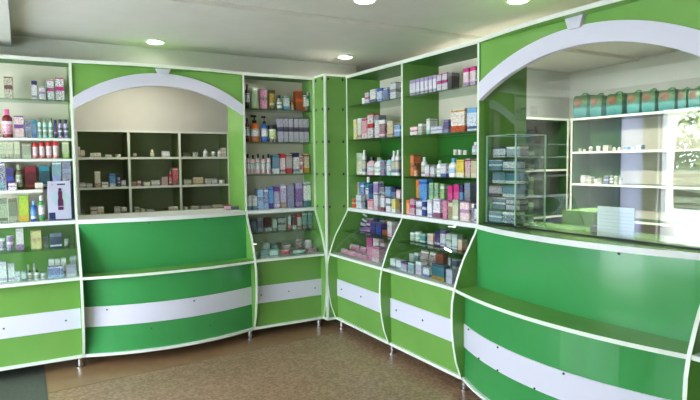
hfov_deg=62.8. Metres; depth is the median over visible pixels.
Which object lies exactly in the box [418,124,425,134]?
carton
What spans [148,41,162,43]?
diffuser
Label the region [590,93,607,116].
pack
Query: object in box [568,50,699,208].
wall
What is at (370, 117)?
carton
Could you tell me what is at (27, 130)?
carton
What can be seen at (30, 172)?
carton
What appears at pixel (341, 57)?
diffuser
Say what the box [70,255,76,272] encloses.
carton
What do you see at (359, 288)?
display cabinet
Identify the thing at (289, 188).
carton
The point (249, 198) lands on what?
carton
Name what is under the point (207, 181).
carton
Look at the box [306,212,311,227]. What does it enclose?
carton
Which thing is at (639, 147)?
carton
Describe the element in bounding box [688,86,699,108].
pack
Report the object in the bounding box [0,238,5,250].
pouch
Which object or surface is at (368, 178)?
medicine bottle
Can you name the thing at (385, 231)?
carton
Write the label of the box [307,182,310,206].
carton
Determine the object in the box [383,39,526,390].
display cabinet
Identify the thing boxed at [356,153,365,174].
jar
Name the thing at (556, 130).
shelving
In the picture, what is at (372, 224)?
carton
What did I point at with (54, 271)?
carton
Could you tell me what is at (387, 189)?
carton
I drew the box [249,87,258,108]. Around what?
bottle
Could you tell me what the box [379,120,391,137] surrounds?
carton
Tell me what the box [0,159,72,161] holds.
shelf
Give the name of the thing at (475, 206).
carton
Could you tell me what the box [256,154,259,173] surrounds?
medicine bottle
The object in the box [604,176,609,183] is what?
carton
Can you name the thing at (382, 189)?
carton
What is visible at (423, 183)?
carton
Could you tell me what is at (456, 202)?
carton
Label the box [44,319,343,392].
floor
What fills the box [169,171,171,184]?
medicine bottle
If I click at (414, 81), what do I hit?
carton
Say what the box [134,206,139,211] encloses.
carton
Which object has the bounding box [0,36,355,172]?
wall
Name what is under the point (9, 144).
carton
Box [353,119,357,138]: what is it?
carton
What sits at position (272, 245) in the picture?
carton
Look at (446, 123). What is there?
carton
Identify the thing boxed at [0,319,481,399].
floor
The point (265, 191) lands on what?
carton
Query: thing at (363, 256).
pouch
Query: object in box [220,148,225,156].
carton
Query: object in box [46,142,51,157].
jar
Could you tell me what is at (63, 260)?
carton
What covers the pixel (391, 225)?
carton
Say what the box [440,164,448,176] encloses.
carton
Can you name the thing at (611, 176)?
medicine bottle
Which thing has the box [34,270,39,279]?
medicine bottle
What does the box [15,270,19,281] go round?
carton
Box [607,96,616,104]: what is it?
picture
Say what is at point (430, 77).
carton
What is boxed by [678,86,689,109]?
pack
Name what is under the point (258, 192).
carton
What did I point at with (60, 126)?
medicine bottle
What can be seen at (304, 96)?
carton
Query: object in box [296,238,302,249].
pouch
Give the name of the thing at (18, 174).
medicine bottle
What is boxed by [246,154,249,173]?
medicine bottle
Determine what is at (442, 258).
carton
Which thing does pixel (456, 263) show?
carton
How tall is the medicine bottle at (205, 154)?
0.076 m
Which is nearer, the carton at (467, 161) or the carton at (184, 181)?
the carton at (467, 161)
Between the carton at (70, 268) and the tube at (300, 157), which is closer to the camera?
the carton at (70, 268)
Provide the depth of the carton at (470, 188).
3.84 m
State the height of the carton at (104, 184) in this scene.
0.046 m
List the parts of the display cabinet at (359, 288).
leg, panel, panel, rail, panel, panel, leg, panel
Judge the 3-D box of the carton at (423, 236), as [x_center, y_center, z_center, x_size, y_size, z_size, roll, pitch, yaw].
[0.546,0.276,4.168,0.050,0.065,0.055,-3,4,-33]
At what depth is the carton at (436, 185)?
4.13 m
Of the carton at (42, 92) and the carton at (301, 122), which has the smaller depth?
the carton at (42, 92)
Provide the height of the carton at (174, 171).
0.165 m
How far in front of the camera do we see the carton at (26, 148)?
4.01 m
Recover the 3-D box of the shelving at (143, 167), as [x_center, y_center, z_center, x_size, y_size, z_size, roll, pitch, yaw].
[-1.870,0.224,5.566,2.322,1.768,0.302,-3,4,-30]
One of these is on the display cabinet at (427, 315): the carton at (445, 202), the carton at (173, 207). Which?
the carton at (445, 202)
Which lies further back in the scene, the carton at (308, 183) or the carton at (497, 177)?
the carton at (308, 183)
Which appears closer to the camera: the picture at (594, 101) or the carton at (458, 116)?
the carton at (458, 116)
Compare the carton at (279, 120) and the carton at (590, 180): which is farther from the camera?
the carton at (590, 180)
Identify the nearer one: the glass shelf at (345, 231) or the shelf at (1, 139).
the shelf at (1, 139)
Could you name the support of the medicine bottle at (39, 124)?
on the display cabinet at (42, 321)
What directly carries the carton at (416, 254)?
on the display cabinet at (427, 315)
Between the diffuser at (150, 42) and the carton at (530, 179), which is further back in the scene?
the diffuser at (150, 42)
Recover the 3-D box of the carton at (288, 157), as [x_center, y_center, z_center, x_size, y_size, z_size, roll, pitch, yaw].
[-0.547,-0.320,5.037,0.052,0.170,0.070,-3,4,-31]
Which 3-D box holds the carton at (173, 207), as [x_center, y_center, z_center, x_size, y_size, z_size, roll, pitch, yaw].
[-1.710,0.081,5.536,0.082,0.033,0.060,-3,4,-30]
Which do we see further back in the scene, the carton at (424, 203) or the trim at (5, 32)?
the carton at (424, 203)
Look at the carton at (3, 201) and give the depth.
3.96 m
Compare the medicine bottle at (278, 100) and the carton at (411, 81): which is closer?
the carton at (411, 81)
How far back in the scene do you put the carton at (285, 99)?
4.97 m
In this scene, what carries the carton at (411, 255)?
on the display cabinet at (427, 315)
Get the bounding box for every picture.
[574,98,581,106]
[591,98,597,106]
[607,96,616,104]
[628,95,634,103]
[643,93,649,101]
[660,92,668,100]
[678,91,682,99]
[689,90,695,98]
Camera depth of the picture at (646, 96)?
5.05 m
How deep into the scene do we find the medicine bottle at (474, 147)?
3.76 m
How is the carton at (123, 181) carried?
on the shelving at (143, 167)
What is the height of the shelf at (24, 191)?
0.018 m
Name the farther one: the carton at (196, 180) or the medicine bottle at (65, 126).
the carton at (196, 180)
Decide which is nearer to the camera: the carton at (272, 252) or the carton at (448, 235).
the carton at (448, 235)
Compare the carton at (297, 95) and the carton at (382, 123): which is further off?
the carton at (297, 95)
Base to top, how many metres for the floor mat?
0.004 m
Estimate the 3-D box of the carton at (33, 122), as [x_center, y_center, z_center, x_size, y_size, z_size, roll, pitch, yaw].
[-2.238,-0.502,4.063,0.031,0.125,0.070,-3,4,-28]
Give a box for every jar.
[32,143,37,157]
[39,142,44,157]
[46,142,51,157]
[52,141,58,157]
[192,152,198,156]
[219,179,224,183]
[268,125,275,141]
[290,101,293,109]
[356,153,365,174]
[410,232,415,240]
[414,166,418,175]
[415,231,421,241]
[619,177,622,184]
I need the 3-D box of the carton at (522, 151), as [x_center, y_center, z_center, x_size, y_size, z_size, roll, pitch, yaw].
[1.016,-0.292,3.478,0.070,0.062,0.112,-3,4,-30]
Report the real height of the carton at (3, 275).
0.139 m
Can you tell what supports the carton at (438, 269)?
on the display cabinet at (427, 315)
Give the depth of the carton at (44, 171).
4.10 m
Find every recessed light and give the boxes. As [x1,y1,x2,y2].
[146,39,164,43]
[337,55,352,58]
[353,0,376,3]
[506,0,529,3]
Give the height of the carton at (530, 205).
0.035 m
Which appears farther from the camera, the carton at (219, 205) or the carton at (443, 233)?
the carton at (219, 205)
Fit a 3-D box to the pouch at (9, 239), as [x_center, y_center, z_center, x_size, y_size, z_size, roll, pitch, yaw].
[-2.349,0.297,3.967,0.046,0.104,0.050,-3,4,-28]
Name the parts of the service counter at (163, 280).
arch moulding, panel, panel, panel, leg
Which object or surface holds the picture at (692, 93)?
attached to the pack at (694, 94)
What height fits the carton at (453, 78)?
0.111 m
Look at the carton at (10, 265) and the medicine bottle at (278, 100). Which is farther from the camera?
the medicine bottle at (278, 100)
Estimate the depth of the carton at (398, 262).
4.16 m
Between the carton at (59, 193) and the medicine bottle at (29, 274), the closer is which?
the medicine bottle at (29, 274)
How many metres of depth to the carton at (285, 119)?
4.98 m
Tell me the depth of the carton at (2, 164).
3.98 m
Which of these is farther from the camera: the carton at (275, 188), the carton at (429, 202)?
the carton at (275, 188)
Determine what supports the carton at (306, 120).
on the display cabinet at (292, 288)
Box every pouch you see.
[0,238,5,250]
[6,235,14,250]
[64,238,68,245]
[281,249,289,254]
[293,249,305,253]
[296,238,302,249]
[304,239,312,249]
[309,247,317,252]
[341,248,348,253]
[348,250,355,255]
[354,245,359,252]
[355,252,362,257]
[359,246,366,254]
[361,254,367,259]
[420,249,428,265]
[429,251,436,266]
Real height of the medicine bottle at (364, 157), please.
0.212 m
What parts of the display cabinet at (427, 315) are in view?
panel, rail, panel, panel, leg, panel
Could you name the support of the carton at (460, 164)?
on the display cabinet at (427, 315)
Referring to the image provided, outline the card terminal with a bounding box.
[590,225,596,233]
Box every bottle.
[2,109,12,137]
[15,165,22,189]
[28,270,31,279]
[30,201,36,220]
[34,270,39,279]
[37,118,42,137]
[38,196,44,220]
[43,118,47,137]
[48,118,53,137]
[58,120,62,137]
[63,120,68,137]
[117,175,119,186]
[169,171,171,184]
[203,149,207,156]
[245,84,249,107]
[245,118,249,141]
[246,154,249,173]
[249,87,258,108]
[250,115,258,141]
[251,155,254,173]
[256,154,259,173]
[261,116,267,141]
[261,155,265,173]
[266,154,270,173]
[276,95,281,109]
[306,92,308,110]
[362,150,366,174]
[365,177,370,207]
[367,157,375,174]
[374,157,381,174]
[386,155,391,174]
[391,151,395,175]
[395,150,400,175]
[421,157,426,175]
[437,160,440,176]
[449,158,455,176]
[472,142,476,154]
[610,172,613,183]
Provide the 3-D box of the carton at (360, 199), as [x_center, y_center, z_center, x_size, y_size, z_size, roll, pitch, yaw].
[0.090,0.012,4.924,0.040,0.114,0.085,-3,4,-30]
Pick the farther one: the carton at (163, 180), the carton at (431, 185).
the carton at (163, 180)
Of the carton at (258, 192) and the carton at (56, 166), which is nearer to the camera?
the carton at (56, 166)
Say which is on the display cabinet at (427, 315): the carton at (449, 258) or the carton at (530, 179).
the carton at (449, 258)
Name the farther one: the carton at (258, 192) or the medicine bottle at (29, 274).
the carton at (258, 192)
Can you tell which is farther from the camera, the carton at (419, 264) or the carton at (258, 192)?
the carton at (258, 192)
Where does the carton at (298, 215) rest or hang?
on the display cabinet at (292, 288)
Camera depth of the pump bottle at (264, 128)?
4.89 m
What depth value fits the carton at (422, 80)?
4.14 m
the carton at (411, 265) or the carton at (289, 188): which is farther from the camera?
the carton at (289, 188)
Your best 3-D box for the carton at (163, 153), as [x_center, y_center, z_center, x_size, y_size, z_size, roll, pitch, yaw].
[-1.763,-0.438,5.479,0.068,0.053,0.060,-3,4,-27]
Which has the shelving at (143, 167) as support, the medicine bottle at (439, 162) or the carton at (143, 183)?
the carton at (143, 183)
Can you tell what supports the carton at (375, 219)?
on the display cabinet at (359, 288)
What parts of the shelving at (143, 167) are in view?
shelf, shelf, shelf, shelf, shelf, shelf, shelf, shelf, shelf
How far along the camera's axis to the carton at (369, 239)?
4.84 m
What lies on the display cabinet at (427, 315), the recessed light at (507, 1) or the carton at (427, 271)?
the carton at (427, 271)
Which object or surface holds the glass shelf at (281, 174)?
attached to the display cabinet at (292, 288)
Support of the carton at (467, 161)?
on the display cabinet at (427, 315)
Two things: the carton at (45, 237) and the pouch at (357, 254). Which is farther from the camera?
the pouch at (357, 254)
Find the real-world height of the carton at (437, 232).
0.103 m
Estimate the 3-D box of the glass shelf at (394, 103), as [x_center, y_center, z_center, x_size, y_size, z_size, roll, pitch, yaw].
[0.328,-0.792,4.707,0.318,0.012,0.814,-3,4,-30]
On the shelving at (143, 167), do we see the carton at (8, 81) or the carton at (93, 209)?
the carton at (93, 209)
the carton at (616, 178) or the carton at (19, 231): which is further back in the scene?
the carton at (616, 178)
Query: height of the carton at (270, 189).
0.185 m
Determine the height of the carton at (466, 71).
0.118 m
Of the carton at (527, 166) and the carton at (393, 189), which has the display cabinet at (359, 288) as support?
the carton at (393, 189)
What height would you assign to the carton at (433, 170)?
0.070 m
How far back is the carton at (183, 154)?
5.55 m
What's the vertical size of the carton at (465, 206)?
0.127 m
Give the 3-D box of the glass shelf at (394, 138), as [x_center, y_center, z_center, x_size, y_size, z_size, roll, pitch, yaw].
[0.331,-0.503,4.726,0.318,0.012,0.814,-3,4,-30]
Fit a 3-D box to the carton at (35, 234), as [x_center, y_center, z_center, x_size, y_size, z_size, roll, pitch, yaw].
[-2.215,0.278,4.046,0.064,0.129,0.050,-3,4,-29]
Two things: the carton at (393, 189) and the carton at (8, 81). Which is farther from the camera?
the carton at (393, 189)
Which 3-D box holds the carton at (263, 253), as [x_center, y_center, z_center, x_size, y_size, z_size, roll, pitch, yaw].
[-0.726,0.447,4.787,0.068,0.057,0.070,-3,4,-31]
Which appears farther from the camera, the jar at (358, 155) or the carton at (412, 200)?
the jar at (358, 155)
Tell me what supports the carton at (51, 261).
on the display cabinet at (42, 321)
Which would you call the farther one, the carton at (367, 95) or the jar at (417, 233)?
the carton at (367, 95)
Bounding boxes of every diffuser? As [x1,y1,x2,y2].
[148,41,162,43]
[339,56,351,58]
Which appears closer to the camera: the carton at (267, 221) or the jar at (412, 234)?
the jar at (412, 234)
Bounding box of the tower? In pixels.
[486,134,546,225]
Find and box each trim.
[0,0,10,46]
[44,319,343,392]
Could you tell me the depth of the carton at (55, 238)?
4.09 m
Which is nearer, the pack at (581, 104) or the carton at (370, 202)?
the carton at (370, 202)
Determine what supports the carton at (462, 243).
on the display cabinet at (427, 315)
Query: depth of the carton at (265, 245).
4.91 m
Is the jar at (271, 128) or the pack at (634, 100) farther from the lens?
the pack at (634, 100)
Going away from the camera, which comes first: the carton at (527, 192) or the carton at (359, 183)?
the carton at (527, 192)
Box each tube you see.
[54,120,56,137]
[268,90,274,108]
[288,217,290,228]
[299,156,302,172]
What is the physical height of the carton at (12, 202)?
0.164 m
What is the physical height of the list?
0.156 m
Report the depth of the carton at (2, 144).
3.94 m
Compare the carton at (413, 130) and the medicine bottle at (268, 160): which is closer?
the carton at (413, 130)
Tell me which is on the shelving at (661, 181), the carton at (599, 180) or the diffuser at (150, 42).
the carton at (599, 180)
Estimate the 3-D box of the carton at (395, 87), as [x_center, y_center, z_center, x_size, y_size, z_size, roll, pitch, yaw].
[0.364,-0.852,4.484,0.070,0.130,0.076,-3,4,-30]
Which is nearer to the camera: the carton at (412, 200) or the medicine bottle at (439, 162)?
the medicine bottle at (439, 162)
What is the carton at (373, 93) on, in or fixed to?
on the display cabinet at (359, 288)
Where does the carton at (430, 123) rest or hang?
on the display cabinet at (427, 315)
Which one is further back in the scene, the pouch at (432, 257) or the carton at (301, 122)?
the carton at (301, 122)
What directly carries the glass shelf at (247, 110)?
attached to the display cabinet at (292, 288)
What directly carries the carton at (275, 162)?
on the display cabinet at (292, 288)
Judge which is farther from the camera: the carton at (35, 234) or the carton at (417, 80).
the carton at (417, 80)
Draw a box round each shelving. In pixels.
[74,129,229,215]
[525,117,569,223]
[569,108,699,238]
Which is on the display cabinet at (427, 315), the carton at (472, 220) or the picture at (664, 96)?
the carton at (472, 220)
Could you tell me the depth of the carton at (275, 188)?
4.96 m
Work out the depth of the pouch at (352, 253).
4.77 m
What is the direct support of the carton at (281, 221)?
on the display cabinet at (292, 288)
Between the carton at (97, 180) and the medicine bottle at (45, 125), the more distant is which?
the carton at (97, 180)
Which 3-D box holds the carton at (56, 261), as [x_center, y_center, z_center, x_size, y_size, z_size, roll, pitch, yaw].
[-2.102,0.478,4.121,0.031,0.110,0.060,-3,4,-33]
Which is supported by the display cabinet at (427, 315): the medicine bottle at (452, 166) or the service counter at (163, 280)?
the medicine bottle at (452, 166)
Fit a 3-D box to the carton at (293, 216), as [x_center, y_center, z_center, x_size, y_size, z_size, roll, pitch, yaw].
[-0.497,0.192,5.053,0.032,0.126,0.050,-3,4,-33]
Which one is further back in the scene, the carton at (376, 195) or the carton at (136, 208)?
the carton at (136, 208)
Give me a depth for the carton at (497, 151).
3.55 m
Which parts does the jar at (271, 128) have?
lid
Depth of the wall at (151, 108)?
5.74 m
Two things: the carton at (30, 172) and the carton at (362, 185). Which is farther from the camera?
the carton at (362, 185)
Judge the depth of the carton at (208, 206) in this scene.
5.67 m
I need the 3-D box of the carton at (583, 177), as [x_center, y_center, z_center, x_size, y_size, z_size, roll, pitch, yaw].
[2.315,-0.204,5.649,0.060,0.079,0.053,-3,4,-31]
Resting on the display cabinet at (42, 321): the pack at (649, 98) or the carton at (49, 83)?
the carton at (49, 83)
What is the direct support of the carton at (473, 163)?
on the display cabinet at (427, 315)
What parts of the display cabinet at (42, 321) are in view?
panel, rail, panel, panel, panel, leg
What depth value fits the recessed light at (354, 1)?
3.37 m
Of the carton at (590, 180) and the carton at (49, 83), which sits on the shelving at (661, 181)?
the carton at (590, 180)
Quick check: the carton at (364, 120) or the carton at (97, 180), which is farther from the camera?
the carton at (97, 180)
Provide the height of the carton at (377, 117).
0.184 m
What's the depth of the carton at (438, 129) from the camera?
4.01 m
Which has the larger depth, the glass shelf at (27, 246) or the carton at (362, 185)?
the carton at (362, 185)
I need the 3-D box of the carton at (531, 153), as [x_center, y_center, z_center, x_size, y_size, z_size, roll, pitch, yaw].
[1.101,-0.285,3.567,0.050,0.035,0.070,-3,4,-30]
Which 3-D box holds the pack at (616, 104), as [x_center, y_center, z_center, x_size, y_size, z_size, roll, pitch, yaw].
[2.522,-0.903,5.373,0.162,0.234,0.163,-3,4,-30]
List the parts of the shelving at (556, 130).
panel, shelf, shelf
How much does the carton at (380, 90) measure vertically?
0.106 m
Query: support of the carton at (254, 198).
on the display cabinet at (292, 288)
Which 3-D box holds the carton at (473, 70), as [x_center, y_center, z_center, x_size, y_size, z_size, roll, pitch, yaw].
[0.818,-0.797,3.696,0.070,0.118,0.052,-3,4,-27]
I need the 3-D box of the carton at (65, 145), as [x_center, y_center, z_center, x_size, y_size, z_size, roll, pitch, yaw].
[-2.070,-0.362,4.170,0.042,0.118,0.070,-3,4,-30]
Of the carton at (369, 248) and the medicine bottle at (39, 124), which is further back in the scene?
the carton at (369, 248)
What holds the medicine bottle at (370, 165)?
on the display cabinet at (359, 288)
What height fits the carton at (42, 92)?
0.089 m
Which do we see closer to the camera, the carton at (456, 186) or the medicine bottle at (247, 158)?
the carton at (456, 186)
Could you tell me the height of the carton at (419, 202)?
0.107 m
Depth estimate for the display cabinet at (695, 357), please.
2.28 m
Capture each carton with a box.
[0,142,6,158]
[0,162,5,189]
[0,198,7,222]
[0,260,6,281]
[4,76,13,97]
[6,168,13,189]
[7,142,13,158]
[7,262,14,280]
[8,183,16,189]
[8,198,17,221]
[14,116,23,137]
[14,142,20,158]
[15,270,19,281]
[16,228,23,249]
[18,195,29,221]
[21,270,25,280]
[22,144,31,158]
[24,120,30,137]
[24,167,35,188]
[30,230,41,248]
[31,81,37,98]
[31,120,36,137]
[35,183,42,189]
[39,87,45,98]
[39,166,49,188]
[43,235,47,246]
[46,80,53,99]
[47,180,72,220]
[47,265,63,278]
[48,258,53,265]
[50,233,61,247]
[52,162,60,180]
[54,258,59,264]
[55,78,63,99]
[61,142,68,157]
[61,162,70,180]
[61,257,65,273]
[66,264,75,276]
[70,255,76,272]
[79,183,85,187]
[80,150,84,156]
[90,206,96,213]
[94,171,100,186]
[97,207,103,213]
[101,182,107,186]
[108,174,115,186]
[114,206,120,212]
[120,179,125,186]
[121,207,126,212]
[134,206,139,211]
[142,182,149,185]
[151,180,159,185]
[160,177,167,184]
[161,151,169,156]
[168,206,177,210]
[171,168,177,184]
[182,153,189,156]
[182,179,190,184]
[193,177,202,184]
[201,205,210,208]
[205,179,210,183]
[211,179,216,183]
[212,204,222,207]
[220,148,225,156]
[224,204,230,209]
[247,195,251,209]
[249,218,256,231]
[251,195,256,209]
[255,188,263,208]
[256,218,262,231]
[258,249,268,257]
[259,89,266,108]
[262,242,269,249]
[263,189,268,208]
[263,217,271,230]
[266,187,273,208]
[267,248,278,256]
[270,155,279,173]
[270,243,276,248]
[272,219,276,230]
[273,186,279,208]
[275,117,282,141]
[276,217,285,229]
[277,154,284,172]
[277,185,286,207]
[282,96,289,109]
[282,117,287,141]
[282,244,290,251]
[285,154,291,172]
[286,185,293,207]
[288,118,293,141]
[290,153,298,172]
[291,214,296,228]
[293,91,302,109]
[293,118,298,141]
[293,183,302,206]
[295,213,301,228]
[298,118,303,141]
[300,182,306,206]
[300,212,306,228]
[301,154,309,172]
[303,95,305,109]
[303,118,308,141]
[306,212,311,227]
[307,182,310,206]
[352,199,355,207]
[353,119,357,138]
[356,194,364,207]
[358,118,361,138]
[358,182,364,194]
[361,184,364,194]
[362,118,367,138]
[365,92,369,102]
[366,218,373,225]
[367,113,379,137]
[367,199,373,209]
[367,237,373,245]
[367,246,371,260]
[369,184,372,198]
[370,89,376,101]
[370,222,378,233]
[372,246,385,262]
[373,182,383,198]
[373,218,382,222]
[373,238,383,245]
[374,193,380,209]
[375,115,385,137]
[376,223,386,234]
[377,88,382,100]
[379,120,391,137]
[379,186,385,195]
[380,160,387,174]
[380,195,387,210]
[380,242,388,251]
[382,229,387,235]
[383,87,389,99]
[385,186,392,196]
[386,197,393,211]
[387,121,399,136]
[387,221,397,236]
[390,82,400,98]
[390,258,398,268]
[391,187,400,197]
[392,198,399,212]
[394,125,400,135]
[396,189,401,211]
[396,259,405,269]
[401,261,409,271]
[406,200,409,213]
[408,262,415,273]
[409,253,413,261]
[410,80,412,94]
[410,126,417,134]
[410,155,420,175]
[410,198,419,214]
[413,79,415,94]
[414,252,420,261]
[416,78,419,93]
[416,180,418,197]
[416,200,423,215]
[416,261,426,275]
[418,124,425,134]
[419,179,432,199]
[420,77,424,93]
[420,233,426,242]
[422,200,426,215]
[423,266,431,277]
[425,77,428,92]
[425,165,435,176]
[426,119,437,133]
[427,199,432,216]
[427,233,434,244]
[429,76,432,91]
[429,182,436,199]
[430,167,436,176]
[431,126,442,133]
[432,263,449,281]
[433,75,436,90]
[433,198,444,217]
[434,183,444,198]
[435,230,439,245]
[436,252,447,264]
[437,74,441,90]
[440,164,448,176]
[440,184,450,199]
[440,229,450,246]
[442,72,448,89]
[443,119,450,132]
[443,200,451,218]
[446,233,455,247]
[446,268,457,283]
[448,72,458,88]
[448,185,453,200]
[448,202,451,218]
[448,257,455,267]
[451,108,466,131]
[452,199,463,219]
[452,234,462,248]
[452,259,461,269]
[454,184,463,198]
[456,160,464,176]
[458,239,467,249]
[460,185,463,199]
[460,201,474,221]
[463,68,469,85]
[464,182,476,202]
[465,159,476,177]
[467,107,476,130]
[470,66,476,84]
[471,161,476,177]
[471,203,476,221]
[474,205,476,222]
[489,160,502,169]
[489,185,502,195]
[489,211,505,221]
[492,172,513,182]
[492,197,513,208]
[493,146,513,156]
[502,211,524,223]
[503,159,524,169]
[503,185,524,196]
[506,146,528,156]
[506,173,527,183]
[506,199,527,209]
[524,215,533,221]
[525,164,533,169]
[525,190,533,195]
[528,177,533,182]
[528,202,533,208]
[529,151,533,156]
[581,175,588,182]
[587,177,594,183]
[597,178,603,183]
[603,145,611,150]
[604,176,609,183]
[614,176,620,183]
[637,145,644,149]
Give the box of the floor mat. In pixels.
[0,365,47,399]
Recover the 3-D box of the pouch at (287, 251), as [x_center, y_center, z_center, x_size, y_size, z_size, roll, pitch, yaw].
[-0.548,0.444,4.879,0.085,0.047,0.060,-3,4,-30]
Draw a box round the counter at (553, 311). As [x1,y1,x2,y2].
[455,0,699,399]
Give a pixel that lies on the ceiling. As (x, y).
(378, 33)
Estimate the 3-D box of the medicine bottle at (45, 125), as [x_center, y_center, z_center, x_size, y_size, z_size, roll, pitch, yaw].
[-2.166,-0.511,4.077,0.032,0.139,0.032,-3,4,-31]
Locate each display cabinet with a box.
[0,54,84,370]
[244,72,327,329]
[328,60,438,354]
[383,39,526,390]
[691,353,699,361]
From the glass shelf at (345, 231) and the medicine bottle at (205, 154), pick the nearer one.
the glass shelf at (345, 231)
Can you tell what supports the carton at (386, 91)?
on the display cabinet at (359, 288)
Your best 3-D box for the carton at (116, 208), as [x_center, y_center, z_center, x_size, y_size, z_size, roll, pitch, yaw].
[-2.145,0.089,5.285,0.051,0.058,0.060,-2,4,-27]
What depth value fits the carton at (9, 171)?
4.00 m
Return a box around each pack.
[573,93,595,117]
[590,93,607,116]
[606,91,627,115]
[627,90,642,113]
[642,88,659,112]
[658,87,680,110]
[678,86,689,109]
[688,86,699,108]
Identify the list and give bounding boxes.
[597,206,634,239]
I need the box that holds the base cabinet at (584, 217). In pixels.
[562,208,597,226]
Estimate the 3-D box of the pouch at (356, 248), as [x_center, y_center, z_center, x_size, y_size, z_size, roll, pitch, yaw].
[0.064,0.422,4.965,0.060,0.066,0.065,-3,4,-31]
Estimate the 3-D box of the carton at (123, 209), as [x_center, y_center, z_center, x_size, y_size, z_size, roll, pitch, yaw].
[-2.095,0.091,5.311,0.048,0.050,0.060,-3,4,-28]
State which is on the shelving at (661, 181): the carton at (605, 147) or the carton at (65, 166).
the carton at (605, 147)
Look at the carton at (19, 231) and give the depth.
3.98 m
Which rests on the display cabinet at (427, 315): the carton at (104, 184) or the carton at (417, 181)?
the carton at (417, 181)
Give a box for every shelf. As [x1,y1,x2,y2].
[0,98,69,104]
[0,138,71,141]
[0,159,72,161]
[0,189,42,193]
[0,243,76,253]
[245,108,309,113]
[246,142,309,143]
[246,173,310,175]
[251,227,316,234]
[343,229,391,240]
[350,97,400,108]
[354,136,400,141]
[355,175,409,177]
[405,84,476,99]
[405,176,476,179]
[407,130,476,137]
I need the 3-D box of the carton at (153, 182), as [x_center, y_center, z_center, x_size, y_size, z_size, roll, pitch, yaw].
[-1.847,-0.162,5.442,0.075,0.049,0.060,-3,4,-30]
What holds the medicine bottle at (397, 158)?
on the display cabinet at (359, 288)
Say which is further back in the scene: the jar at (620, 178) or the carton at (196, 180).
the carton at (196, 180)
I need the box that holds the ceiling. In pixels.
[8,0,679,72]
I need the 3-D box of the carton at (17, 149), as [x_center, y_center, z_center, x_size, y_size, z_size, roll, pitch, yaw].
[-2.328,-0.349,4.016,0.035,0.116,0.070,-3,4,-28]
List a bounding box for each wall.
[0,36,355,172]
[73,86,227,131]
[526,68,569,159]
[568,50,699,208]
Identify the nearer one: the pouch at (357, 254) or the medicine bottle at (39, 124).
the medicine bottle at (39, 124)
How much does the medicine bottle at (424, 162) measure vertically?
0.141 m
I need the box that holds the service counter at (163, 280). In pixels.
[71,60,257,357]
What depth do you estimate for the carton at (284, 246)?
5.02 m
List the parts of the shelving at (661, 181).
shelf, shelf, panel, panel, shelf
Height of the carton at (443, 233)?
0.113 m
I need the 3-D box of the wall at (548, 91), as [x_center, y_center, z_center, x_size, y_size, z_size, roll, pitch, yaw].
[2.824,-0.044,4.012,2.080,2.410,9.400,-3,4,-30]
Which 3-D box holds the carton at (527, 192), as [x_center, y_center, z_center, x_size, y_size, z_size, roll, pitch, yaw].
[1.103,-0.046,3.583,0.050,0.035,0.070,-3,4,-30]
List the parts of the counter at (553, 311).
panel, panel, arch moulding, panel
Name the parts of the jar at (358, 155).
lid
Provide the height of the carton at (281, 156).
0.170 m
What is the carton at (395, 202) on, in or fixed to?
on the display cabinet at (359, 288)
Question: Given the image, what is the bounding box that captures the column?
[314,73,346,320]
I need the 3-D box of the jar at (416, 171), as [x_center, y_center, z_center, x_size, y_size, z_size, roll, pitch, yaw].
[0.493,-0.216,4.269,0.036,0.076,0.036,-3,4,-28]
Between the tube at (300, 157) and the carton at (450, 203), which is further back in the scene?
the tube at (300, 157)
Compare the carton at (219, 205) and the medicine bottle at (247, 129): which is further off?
the carton at (219, 205)
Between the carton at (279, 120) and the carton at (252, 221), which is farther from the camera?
the carton at (279, 120)
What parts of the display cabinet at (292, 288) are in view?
panel, panel, rail, panel, panel, leg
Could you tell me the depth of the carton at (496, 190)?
3.56 m
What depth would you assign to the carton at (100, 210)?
5.19 m
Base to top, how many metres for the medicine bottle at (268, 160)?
0.169 m
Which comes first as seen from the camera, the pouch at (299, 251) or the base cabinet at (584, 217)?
the base cabinet at (584, 217)
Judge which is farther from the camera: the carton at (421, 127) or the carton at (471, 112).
the carton at (421, 127)
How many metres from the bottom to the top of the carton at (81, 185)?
0.042 m
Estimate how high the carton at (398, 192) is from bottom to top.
0.173 m
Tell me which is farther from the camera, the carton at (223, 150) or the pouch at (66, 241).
the carton at (223, 150)
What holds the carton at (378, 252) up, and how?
on the display cabinet at (359, 288)
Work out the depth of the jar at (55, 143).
4.11 m
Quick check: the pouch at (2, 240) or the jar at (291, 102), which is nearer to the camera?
the pouch at (2, 240)
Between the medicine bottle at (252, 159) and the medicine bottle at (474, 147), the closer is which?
the medicine bottle at (474, 147)
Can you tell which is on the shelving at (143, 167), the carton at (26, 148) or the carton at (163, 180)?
the carton at (163, 180)
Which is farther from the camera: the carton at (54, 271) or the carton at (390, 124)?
the carton at (390, 124)
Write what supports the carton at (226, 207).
on the service counter at (163, 280)
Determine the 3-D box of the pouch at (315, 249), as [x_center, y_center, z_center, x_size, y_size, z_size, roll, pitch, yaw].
[-0.321,0.435,5.010,0.088,0.042,0.060,-3,4,-30]

